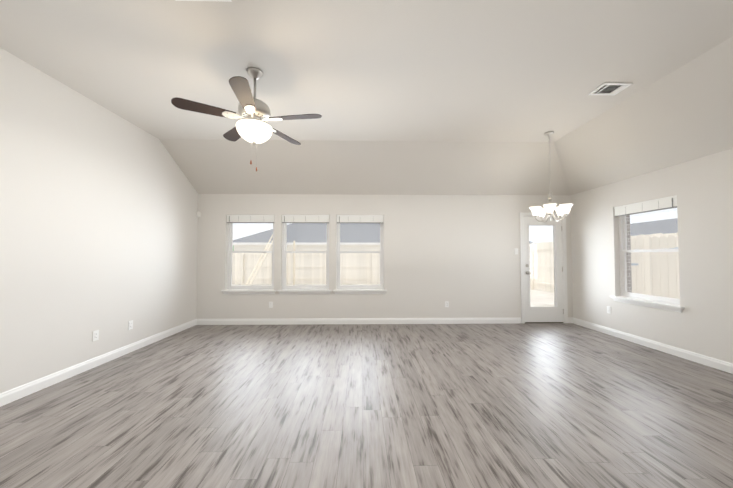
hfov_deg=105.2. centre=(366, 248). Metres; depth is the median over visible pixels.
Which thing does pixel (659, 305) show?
window sill
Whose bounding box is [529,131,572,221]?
chandelier
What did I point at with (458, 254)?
wall
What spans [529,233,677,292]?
fence
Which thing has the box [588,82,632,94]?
ceiling vent
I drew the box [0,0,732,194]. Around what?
ceiling
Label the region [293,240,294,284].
post
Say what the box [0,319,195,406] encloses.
baseboard
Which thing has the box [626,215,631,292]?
brick wall
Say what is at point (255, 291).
window sill
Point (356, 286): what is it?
window
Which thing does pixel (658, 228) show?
house
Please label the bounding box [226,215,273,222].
window blind
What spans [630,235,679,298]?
fence
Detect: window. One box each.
[227,223,273,288]
[282,223,328,288]
[336,217,383,288]
[619,208,679,304]
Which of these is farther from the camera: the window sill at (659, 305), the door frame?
the door frame
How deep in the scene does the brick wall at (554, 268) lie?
5.60 m
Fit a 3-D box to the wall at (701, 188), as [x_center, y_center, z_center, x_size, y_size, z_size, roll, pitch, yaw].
[4.082,0.119,1.518,0.170,3.190,8.025,0,-2,-1]
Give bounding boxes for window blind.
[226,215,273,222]
[282,215,328,222]
[337,215,383,222]
[614,195,676,216]
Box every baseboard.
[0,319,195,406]
[196,318,520,324]
[568,317,732,373]
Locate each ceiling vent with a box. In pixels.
[175,0,231,1]
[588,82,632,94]
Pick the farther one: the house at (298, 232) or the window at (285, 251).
the house at (298, 232)
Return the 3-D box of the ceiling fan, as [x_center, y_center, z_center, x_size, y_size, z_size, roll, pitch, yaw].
[-1.040,-1.217,2.656,1.243,0.956,1.249,0,-2,-1]
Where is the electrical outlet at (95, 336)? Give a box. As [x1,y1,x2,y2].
[92,330,98,340]
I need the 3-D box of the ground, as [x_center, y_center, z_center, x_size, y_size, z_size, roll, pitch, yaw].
[-0.055,2.178,19.951,120.000,0.001,120.000,0,-2,-1]
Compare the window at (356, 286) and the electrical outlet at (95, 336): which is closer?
the electrical outlet at (95, 336)
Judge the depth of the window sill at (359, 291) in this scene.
5.24 m
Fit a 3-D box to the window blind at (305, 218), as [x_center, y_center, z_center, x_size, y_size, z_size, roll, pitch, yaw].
[-1.154,-0.555,5.311,0.893,0.158,0.046,0,-2,-1]
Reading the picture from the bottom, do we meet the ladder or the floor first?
the floor
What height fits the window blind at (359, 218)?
0.158 m
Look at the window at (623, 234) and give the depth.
4.18 m
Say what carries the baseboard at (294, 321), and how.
attached to the wall at (458, 254)
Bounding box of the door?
[523,217,563,321]
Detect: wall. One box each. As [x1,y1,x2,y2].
[0,48,197,392]
[196,194,572,318]
[229,227,554,303]
[570,148,732,362]
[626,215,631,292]
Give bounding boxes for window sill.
[221,289,275,293]
[277,289,331,293]
[333,289,386,293]
[610,296,683,312]
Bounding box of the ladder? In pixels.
[245,235,272,284]
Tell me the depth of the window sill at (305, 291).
5.22 m
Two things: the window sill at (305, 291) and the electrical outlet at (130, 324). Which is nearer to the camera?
the electrical outlet at (130, 324)
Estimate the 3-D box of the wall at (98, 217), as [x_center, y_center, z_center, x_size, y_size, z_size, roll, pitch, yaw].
[-3.172,-0.160,1.391,0.170,3.740,8.025,0,-2,-1]
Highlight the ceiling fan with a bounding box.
[171,67,321,170]
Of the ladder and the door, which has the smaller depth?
the door
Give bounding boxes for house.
[233,223,379,276]
[630,218,677,235]
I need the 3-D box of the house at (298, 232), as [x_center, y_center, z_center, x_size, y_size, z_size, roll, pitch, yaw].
[-0.452,-0.258,26.600,20.450,5.240,10.900,0,-2,-1]
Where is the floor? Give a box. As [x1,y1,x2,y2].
[0,323,732,487]
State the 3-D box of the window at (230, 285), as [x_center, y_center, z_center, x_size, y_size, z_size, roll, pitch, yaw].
[-2.189,0.073,5.370,0.905,1.415,0.075,0,-2,-1]
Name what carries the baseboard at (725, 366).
attached to the wall at (701, 188)
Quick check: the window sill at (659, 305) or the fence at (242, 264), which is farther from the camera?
the fence at (242, 264)
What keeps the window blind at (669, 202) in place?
attached to the window at (623, 234)
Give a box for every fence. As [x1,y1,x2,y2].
[232,250,379,284]
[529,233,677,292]
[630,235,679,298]
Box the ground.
[232,277,554,306]
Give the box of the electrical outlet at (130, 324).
[128,320,132,329]
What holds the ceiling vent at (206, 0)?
in the ceiling
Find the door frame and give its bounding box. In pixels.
[520,213,567,322]
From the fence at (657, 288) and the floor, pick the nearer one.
the floor

